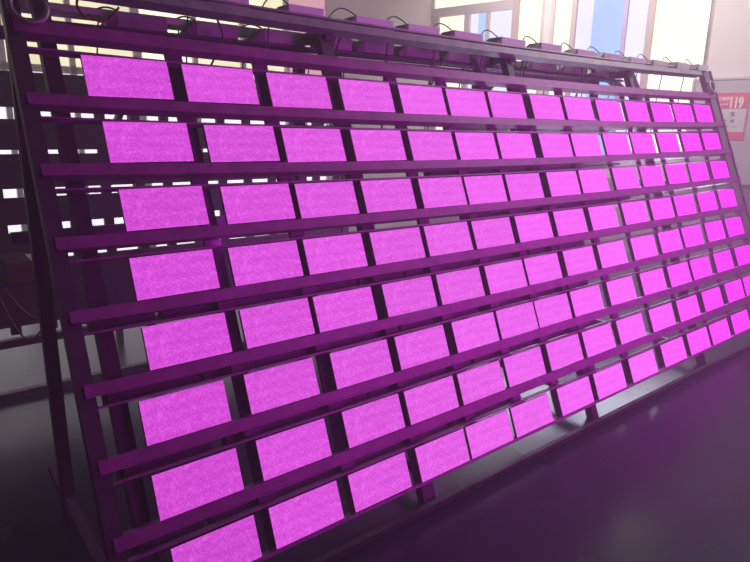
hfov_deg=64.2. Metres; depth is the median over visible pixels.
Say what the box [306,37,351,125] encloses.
supplies
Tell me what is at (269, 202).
led panel
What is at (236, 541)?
led panel
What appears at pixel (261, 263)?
led panel
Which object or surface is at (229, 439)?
cable tray
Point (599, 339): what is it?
led panel
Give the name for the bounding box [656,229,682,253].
led panel
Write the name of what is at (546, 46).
supplies
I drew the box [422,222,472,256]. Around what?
led panel
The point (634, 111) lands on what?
led panel
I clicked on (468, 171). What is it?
cable tray
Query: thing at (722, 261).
led panel
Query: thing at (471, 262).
cable tray
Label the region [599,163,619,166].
cable tray
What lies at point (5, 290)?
cable
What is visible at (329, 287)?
cable tray
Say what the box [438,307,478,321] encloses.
cable tray
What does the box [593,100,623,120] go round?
led panel
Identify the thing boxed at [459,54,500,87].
supplies
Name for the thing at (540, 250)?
cable tray
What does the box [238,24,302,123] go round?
supplies
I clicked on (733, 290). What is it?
led panel
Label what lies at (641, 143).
led panel
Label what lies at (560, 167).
cable tray
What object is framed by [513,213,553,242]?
led panel
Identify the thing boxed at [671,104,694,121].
led panel
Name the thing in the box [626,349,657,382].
led panel
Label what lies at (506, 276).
led panel
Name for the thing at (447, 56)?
supplies
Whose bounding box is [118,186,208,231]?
led panel
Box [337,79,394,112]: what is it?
led panel
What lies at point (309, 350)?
cable tray
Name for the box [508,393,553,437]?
led panel
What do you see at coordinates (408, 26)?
supplies
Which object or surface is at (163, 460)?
cable tray
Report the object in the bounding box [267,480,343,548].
led panel
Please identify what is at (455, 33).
supplies
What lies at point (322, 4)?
window
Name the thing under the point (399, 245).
led panel
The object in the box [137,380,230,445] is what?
led panel
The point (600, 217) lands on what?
led panel
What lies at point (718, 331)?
led panel
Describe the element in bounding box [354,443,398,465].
cable tray
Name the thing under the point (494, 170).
cable tray
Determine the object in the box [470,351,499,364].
cable tray
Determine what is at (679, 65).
supplies
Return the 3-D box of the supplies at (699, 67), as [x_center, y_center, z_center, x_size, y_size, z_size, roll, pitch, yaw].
[2.893,-1.707,5.499,0.295,0.634,0.139,-10,18,-37]
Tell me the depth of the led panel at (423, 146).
3.21 m
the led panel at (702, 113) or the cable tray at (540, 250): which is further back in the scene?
the led panel at (702, 113)
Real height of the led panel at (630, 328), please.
0.154 m
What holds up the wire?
on the rack at (50, 243)
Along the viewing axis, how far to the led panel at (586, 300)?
3.77 m
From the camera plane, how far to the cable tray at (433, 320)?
3.07 m
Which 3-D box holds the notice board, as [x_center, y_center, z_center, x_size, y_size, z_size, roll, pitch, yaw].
[5.498,-1.838,7.375,3.005,1.370,0.050,11,17,35]
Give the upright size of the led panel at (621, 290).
0.154 m
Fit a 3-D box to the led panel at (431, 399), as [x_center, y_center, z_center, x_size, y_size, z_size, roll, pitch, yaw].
[0.274,0.577,2.907,0.320,0.154,0.075,-10,18,-37]
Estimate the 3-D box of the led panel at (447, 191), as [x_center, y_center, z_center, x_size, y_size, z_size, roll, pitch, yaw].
[0.363,-0.476,3.211,0.320,0.154,0.075,-10,18,-37]
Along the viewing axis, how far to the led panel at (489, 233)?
3.37 m
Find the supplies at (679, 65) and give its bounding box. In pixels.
[650,57,688,131]
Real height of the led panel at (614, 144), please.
0.154 m
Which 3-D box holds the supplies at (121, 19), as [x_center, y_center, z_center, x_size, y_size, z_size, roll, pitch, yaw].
[-1.097,-0.914,2.665,0.326,0.574,0.139,-10,17,-36]
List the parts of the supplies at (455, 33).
cord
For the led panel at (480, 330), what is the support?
on the rack at (50, 243)
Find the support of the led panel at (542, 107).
attached to the rack at (50, 243)
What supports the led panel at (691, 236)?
on the rack at (50, 243)
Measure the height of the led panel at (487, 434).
0.154 m
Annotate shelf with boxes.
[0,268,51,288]
[25,17,623,81]
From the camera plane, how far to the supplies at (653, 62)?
4.92 m
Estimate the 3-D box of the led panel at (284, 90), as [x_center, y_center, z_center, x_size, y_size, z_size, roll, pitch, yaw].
[-0.351,-0.879,2.780,0.320,0.154,0.075,-10,18,-37]
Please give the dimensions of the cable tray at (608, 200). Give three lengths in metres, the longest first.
0.364 x 0.060 x 0.050 m
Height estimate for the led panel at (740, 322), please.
0.154 m
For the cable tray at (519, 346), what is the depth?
3.51 m
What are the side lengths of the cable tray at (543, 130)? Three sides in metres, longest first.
0.231 x 0.060 x 0.048 m
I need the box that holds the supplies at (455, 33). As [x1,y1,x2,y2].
[427,23,482,128]
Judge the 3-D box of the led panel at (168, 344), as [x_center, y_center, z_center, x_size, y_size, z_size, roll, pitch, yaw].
[-0.708,0.226,2.267,0.320,0.154,0.075,-10,18,-37]
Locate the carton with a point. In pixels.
(16, 267)
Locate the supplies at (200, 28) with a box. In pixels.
[167,16,238,39]
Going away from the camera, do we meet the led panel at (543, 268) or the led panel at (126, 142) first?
the led panel at (126, 142)
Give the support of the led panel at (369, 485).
on the rack at (50, 243)
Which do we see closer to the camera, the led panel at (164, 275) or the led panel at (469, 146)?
the led panel at (164, 275)
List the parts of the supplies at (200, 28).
cord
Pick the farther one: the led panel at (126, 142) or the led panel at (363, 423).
the led panel at (363, 423)
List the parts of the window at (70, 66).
pane, pane, pane, pane, pane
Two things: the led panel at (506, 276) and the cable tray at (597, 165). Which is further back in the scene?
the cable tray at (597, 165)
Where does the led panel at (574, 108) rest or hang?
attached to the rack at (50, 243)
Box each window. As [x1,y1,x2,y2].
[0,0,152,259]
[134,0,329,246]
[428,0,545,130]
[545,0,715,160]
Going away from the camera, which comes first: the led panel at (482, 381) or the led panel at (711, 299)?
the led panel at (482, 381)
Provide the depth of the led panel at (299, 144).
2.76 m
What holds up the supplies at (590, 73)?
on the rack at (50, 243)
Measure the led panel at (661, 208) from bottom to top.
0.154 m
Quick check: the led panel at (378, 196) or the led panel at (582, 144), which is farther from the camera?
the led panel at (582, 144)
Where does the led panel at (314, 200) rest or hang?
attached to the rack at (50, 243)
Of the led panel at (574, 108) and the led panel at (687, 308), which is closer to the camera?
the led panel at (574, 108)
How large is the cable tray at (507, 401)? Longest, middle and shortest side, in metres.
0.213 x 0.060 x 0.059 m
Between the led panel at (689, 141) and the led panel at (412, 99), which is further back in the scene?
the led panel at (689, 141)
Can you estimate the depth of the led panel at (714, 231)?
5.00 m
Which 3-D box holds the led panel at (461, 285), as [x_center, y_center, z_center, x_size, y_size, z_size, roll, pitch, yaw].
[0.451,0.025,3.162,0.320,0.154,0.075,-10,18,-37]
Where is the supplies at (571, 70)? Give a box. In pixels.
[543,65,586,93]
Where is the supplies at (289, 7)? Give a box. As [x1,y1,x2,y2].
[262,0,323,48]
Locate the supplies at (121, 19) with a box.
[84,6,167,118]
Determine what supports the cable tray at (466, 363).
on the rack at (50, 243)
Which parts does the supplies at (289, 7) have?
cord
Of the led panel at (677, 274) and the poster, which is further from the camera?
the poster
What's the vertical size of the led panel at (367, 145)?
0.154 m
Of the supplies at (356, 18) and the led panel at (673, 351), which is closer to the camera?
the supplies at (356, 18)
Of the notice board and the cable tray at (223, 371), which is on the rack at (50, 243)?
the cable tray at (223, 371)
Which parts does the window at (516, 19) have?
pane, pane, pane, pane, pane, pane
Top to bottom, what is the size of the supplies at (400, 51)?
0.574 m
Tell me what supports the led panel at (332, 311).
on the rack at (50, 243)
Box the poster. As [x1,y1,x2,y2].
[701,92,749,139]
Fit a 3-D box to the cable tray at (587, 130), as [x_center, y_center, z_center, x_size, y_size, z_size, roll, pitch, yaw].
[1.651,-1.138,4.460,0.274,0.053,0.060,-10,-4,-37]
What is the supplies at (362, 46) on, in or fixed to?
on the rack at (50, 243)
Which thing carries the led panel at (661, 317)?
on the rack at (50, 243)
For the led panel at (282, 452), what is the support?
on the rack at (50, 243)
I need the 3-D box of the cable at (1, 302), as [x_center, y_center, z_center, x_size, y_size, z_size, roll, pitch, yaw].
[-1.969,0.185,3.318,0.209,0.318,0.012,-10,18,-37]
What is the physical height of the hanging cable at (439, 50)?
0.328 m
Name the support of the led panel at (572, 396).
on the rack at (50, 243)
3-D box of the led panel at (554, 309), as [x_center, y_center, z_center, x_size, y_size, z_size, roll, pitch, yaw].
[1.064,0.175,3.577,0.320,0.154,0.075,-10,18,-37]
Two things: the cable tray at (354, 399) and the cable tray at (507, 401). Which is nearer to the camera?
the cable tray at (354, 399)
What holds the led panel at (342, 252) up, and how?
on the rack at (50, 243)
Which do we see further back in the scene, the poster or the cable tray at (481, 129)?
the poster
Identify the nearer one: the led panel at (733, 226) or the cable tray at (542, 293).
the cable tray at (542, 293)
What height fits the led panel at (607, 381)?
0.154 m
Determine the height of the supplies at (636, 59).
0.634 m
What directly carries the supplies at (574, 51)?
on the rack at (50, 243)
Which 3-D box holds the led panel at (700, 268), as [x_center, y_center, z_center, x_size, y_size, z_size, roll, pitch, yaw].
[2.594,-0.103,4.761,0.320,0.154,0.075,-10,18,-37]
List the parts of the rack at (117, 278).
leg, rail, rail, leg, leg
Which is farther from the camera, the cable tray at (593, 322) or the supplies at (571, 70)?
the supplies at (571, 70)
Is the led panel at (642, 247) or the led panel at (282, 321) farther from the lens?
the led panel at (642, 247)
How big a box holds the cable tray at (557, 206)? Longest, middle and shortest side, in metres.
0.344 x 0.060 x 0.052 m
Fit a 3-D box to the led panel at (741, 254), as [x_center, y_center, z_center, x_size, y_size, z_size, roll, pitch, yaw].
[3.245,-0.226,5.267,0.320,0.154,0.075,-10,18,-37]
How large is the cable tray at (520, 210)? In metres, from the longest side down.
0.295 x 0.060 x 0.052 m
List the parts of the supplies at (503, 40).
cord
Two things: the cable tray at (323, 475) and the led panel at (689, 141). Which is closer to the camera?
the cable tray at (323, 475)
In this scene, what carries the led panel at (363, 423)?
on the rack at (50, 243)
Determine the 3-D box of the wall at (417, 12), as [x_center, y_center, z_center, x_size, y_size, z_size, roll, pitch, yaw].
[-3.339,-2.795,7.347,11.250,5.200,0.250,-10,18,-37]
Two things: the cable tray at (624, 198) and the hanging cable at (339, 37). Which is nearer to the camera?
the hanging cable at (339, 37)
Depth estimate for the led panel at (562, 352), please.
3.55 m
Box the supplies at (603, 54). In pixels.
[581,46,621,96]
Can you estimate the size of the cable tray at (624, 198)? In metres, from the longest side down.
0.231 x 0.060 x 0.048 m
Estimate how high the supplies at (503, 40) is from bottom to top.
0.634 m
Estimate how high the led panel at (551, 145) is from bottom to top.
0.154 m
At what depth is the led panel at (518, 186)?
3.61 m
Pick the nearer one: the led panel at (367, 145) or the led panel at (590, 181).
the led panel at (367, 145)
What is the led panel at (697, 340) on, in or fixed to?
on the rack at (50, 243)
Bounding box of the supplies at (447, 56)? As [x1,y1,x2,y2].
[424,51,469,128]
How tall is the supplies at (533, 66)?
0.574 m
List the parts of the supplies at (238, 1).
cord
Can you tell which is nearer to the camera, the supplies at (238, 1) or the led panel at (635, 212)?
the supplies at (238, 1)
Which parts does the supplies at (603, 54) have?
cord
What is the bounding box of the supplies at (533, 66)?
[515,61,556,72]
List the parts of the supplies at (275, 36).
cord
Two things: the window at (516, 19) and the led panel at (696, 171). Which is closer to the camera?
the led panel at (696, 171)
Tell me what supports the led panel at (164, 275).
on the rack at (50, 243)
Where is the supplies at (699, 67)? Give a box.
[672,59,708,130]
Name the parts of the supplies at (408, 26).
cord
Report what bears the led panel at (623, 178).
attached to the rack at (50, 243)
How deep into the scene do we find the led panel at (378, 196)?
2.97 m
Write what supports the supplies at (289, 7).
on the rack at (50, 243)
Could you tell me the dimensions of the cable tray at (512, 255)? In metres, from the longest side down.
0.345 x 0.060 x 0.054 m
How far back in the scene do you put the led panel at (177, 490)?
2.18 m
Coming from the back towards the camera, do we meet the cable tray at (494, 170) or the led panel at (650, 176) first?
the led panel at (650, 176)
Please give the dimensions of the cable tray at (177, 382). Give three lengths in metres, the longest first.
0.353 x 0.060 x 0.055 m
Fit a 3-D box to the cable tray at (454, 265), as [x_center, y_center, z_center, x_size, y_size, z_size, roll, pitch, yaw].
[0.292,-0.068,3.222,0.391,0.052,0.060,-10,-4,-37]
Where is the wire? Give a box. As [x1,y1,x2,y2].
[75,0,119,22]
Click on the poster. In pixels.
(734, 106)
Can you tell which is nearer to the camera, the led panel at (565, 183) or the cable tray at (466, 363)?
the cable tray at (466, 363)
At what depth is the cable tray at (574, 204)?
4.05 m
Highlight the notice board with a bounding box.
[682,76,749,184]
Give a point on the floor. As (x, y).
(666, 478)
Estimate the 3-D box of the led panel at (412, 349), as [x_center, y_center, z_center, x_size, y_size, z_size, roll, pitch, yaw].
[0.231,0.323,2.933,0.320,0.154,0.075,-10,18,-37]
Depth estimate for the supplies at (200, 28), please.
2.78 m
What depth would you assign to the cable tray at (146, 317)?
2.25 m
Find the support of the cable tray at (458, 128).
on the rack at (50, 243)
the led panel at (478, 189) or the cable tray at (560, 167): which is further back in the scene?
the cable tray at (560, 167)
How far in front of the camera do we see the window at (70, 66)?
7.06 m
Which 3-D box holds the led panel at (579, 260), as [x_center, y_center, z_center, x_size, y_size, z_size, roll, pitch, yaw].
[1.308,-0.129,3.825,0.320,0.154,0.075,-10,18,-37]
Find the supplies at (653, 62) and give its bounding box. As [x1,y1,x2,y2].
[625,54,667,131]
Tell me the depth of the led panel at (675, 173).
4.79 m
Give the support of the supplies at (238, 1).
on the rack at (50, 243)
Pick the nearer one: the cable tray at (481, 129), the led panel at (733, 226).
the cable tray at (481, 129)
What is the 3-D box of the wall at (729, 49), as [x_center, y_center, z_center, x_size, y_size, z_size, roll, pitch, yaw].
[6.473,-3.020,6.552,13.620,4.110,0.250,11,17,35]
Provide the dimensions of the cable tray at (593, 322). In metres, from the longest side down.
0.310 x 0.060 x 0.055 m
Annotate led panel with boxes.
[80,55,173,100]
[101,121,193,162]
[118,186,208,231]
[128,249,219,300]
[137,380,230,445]
[141,312,231,370]
[150,448,243,520]
[169,514,261,561]
[180,64,258,105]
[202,125,279,162]
[219,184,295,224]
[226,240,303,286]
[238,298,314,348]
[242,357,319,414]
[254,418,331,480]
[264,73,331,109]
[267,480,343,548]
[279,128,346,161]
[293,181,358,218]
[301,233,367,274]
[311,286,377,332]
[328,339,393,389]
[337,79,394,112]
[340,393,404,447]
[346,452,411,512]
[348,130,406,161]
[359,179,416,213]
[367,227,425,265]
[380,276,436,317]
[392,325,449,369]
[396,84,447,114]
[402,375,458,424]
[406,131,456,160]
[413,428,469,481]
[416,177,466,208]
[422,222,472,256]
[434,267,484,305]
[444,89,489,116]
[449,312,498,352]
[453,132,498,159]
[455,360,504,404]
[462,175,507,204]
[463,410,513,458]
[469,217,514,249]
[482,259,527,294]
[486,92,526,118]
[494,302,538,339]
[495,133,535,158]
[501,346,545,387]
[503,173,544,200]
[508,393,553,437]
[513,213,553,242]
[522,253,562,285]
[528,95,564,119]
[532,293,571,327]
[536,134,573,157]
[544,171,580,196]
[544,334,583,370]
[551,208,587,236]
[555,376,593,415]
[561,97,594,120]
[561,246,596,275]
[568,285,603,316]
[569,134,602,156]
[576,169,609,193]
[580,323,615,357]
[586,205,618,230]
[591,363,626,399]
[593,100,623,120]
[595,240,627,268]
[600,133,630,154]
[604,276,636,305]
[610,167,640,189]
[614,313,646,344]
[619,201,648,224]
[622,101,650,121]
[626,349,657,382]
[628,133,655,153]
[628,234,657,260]
[637,166,664,187]
[638,268,666,295]
[646,303,675,332]
[647,197,674,220]
[648,103,673,121]
[655,133,680,152]
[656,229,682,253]
[658,336,686,367]
[663,164,688,184]
[665,262,691,287]
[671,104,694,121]
[671,195,696,216]
[674,295,700,321]
[679,133,702,150]
[679,225,704,247]
[685,326,710,355]
[686,162,709,181]
[688,256,712,280]
[692,104,713,121]
[695,192,717,211]
[699,286,723,312]
[700,133,721,149]
[703,220,725,241]
[707,318,730,345]
[708,161,729,178]
[711,250,733,272]
[716,189,736,208]
[722,279,744,302]
[723,216,743,236]
[729,309,749,334]
[733,245,749,265]
[741,275,749,295]
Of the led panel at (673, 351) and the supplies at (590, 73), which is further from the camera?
the supplies at (590, 73)
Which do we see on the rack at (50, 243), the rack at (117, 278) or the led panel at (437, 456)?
the led panel at (437, 456)
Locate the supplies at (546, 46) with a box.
[519,36,561,76]
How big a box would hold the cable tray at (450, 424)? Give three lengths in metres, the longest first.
0.311 x 0.060 x 0.057 m
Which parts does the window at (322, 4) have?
pane, pane, pane, pane, pane, pane, pane, pane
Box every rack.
[0,0,749,561]
[0,70,348,402]
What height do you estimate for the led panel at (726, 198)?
0.154 m
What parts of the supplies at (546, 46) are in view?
cord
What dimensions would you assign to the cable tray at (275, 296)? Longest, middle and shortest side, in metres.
0.282 x 0.060 x 0.051 m
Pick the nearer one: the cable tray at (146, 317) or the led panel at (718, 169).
the cable tray at (146, 317)
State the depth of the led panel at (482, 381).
3.11 m
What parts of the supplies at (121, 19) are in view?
cord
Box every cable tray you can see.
[87,313,154,331]
[101,373,200,404]
[116,441,213,478]
[158,303,216,319]
[199,360,255,380]
[220,412,305,445]
[233,292,283,306]
[255,342,333,369]
[278,280,356,299]
[291,466,339,490]
[304,393,367,418]
[332,326,398,347]
[354,272,403,286]
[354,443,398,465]
[366,372,430,397]
[398,317,439,334]
[398,424,446,451]
[403,263,458,277]
[423,170,476,175]
[430,360,470,380]
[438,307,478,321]
[442,127,481,130]
[446,405,492,428]
[455,259,477,268]
[459,212,497,219]
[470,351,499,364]
[473,169,512,173]
[478,295,526,313]
[479,128,508,130]
[488,253,516,261]
[492,398,511,413]
[496,208,529,215]
[509,339,536,351]
[526,289,551,299]
[527,247,545,254]
[529,205,562,211]
[536,329,565,342]
[540,129,562,131]
[546,166,572,169]
[552,280,587,292]
[560,130,588,131]
[562,203,581,207]
[565,240,584,247]
[572,164,601,168]
[584,319,596,327]
[587,130,610,131]
[590,199,610,204]
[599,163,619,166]
[611,197,630,201]
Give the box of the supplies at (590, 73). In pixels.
[576,68,615,96]
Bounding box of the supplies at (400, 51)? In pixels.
[386,46,438,62]
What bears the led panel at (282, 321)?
on the rack at (50, 243)
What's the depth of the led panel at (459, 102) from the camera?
3.44 m
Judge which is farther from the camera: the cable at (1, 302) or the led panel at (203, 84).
the cable at (1, 302)
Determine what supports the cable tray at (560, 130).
on the rack at (50, 243)
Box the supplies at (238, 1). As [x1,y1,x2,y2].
[186,0,248,61]
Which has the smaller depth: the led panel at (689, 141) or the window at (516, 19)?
the led panel at (689, 141)
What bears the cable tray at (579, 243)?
on the rack at (50, 243)
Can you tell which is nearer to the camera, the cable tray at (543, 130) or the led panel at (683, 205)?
the cable tray at (543, 130)
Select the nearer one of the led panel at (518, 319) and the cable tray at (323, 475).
the cable tray at (323, 475)
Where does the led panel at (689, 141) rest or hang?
on the rack at (50, 243)
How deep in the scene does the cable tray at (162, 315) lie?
2.38 m
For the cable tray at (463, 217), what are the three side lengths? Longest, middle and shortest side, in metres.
0.262 x 0.060 x 0.052 m
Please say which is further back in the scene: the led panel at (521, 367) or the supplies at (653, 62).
the supplies at (653, 62)
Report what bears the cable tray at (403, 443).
on the rack at (50, 243)
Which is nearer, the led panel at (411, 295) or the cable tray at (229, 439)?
the cable tray at (229, 439)
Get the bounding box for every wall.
[330,0,431,231]
[539,0,749,184]
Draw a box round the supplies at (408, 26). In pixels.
[381,16,439,127]
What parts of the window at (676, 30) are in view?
pane, pane, pane, pane, pane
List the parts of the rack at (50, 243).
leg, post, post, leg, rail, rail, post, rail, rail, rail, rail, rail, rail, rail, rail, rail, rail, rail, rail, rail, rail, leg, rail, rail, post, leg, post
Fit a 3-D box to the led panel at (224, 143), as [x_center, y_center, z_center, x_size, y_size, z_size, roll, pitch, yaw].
[-0.566,-0.585,2.555,0.320,0.154,0.075,-10,18,-37]
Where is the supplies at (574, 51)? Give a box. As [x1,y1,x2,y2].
[557,43,594,80]
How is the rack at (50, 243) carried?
on the floor
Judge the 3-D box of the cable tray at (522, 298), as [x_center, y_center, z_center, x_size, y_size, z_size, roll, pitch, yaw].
[0.745,0.131,3.508,0.384,0.058,0.060,-10,-4,-37]
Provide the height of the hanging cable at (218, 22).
0.338 m
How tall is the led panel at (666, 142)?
0.154 m
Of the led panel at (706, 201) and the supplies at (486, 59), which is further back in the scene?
the led panel at (706, 201)
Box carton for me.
[0,252,33,283]
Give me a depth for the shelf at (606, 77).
3.43 m
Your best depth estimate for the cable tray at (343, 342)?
2.83 m
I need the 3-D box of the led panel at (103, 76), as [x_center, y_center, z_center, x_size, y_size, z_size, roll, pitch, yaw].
[-0.954,-0.783,2.316,0.320,0.154,0.075,-10,18,-37]
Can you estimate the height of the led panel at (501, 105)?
0.154 m
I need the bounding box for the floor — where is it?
[0,246,749,561]
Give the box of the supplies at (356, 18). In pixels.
[329,8,393,126]
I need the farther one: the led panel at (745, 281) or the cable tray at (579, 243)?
the led panel at (745, 281)
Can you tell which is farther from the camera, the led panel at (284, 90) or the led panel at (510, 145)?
the led panel at (510, 145)
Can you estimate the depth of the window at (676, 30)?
8.44 m
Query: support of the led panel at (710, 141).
on the rack at (50, 243)
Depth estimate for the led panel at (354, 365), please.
2.69 m
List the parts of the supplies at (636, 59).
cord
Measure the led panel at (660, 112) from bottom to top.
0.154 m
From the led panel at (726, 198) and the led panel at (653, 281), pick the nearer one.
the led panel at (653, 281)
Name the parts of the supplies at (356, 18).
cord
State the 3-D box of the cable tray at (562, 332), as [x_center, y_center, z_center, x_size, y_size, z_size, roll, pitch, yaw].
[1.082,0.343,3.707,0.325,0.054,0.060,-10,-4,-37]
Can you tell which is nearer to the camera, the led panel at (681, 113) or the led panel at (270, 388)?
the led panel at (270, 388)
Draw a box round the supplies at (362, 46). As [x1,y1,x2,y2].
[343,40,393,76]
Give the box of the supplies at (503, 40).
[476,30,525,88]
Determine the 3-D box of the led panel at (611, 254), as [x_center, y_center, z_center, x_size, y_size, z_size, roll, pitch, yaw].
[1.609,-0.181,4.058,0.320,0.154,0.075,-10,18,-37]
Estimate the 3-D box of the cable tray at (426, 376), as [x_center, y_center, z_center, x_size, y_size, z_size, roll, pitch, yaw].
[0.112,0.514,2.957,0.395,0.055,0.060,-10,-4,-37]
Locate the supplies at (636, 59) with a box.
[607,51,645,98]
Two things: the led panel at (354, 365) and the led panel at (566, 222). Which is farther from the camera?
the led panel at (566, 222)
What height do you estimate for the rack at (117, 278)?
2.100 m
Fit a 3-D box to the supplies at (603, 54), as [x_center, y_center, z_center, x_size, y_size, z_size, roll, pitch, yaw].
[1.705,-1.463,4.589,0.360,0.634,0.139,-10,17,-36]
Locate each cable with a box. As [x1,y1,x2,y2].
[0,298,39,339]
[4,288,38,318]
[210,20,223,64]
[335,37,341,76]
[430,50,441,84]
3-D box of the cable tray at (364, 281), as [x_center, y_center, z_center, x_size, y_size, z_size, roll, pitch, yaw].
[0.016,-0.018,3.008,0.282,0.058,0.060,-10,-4,-37]

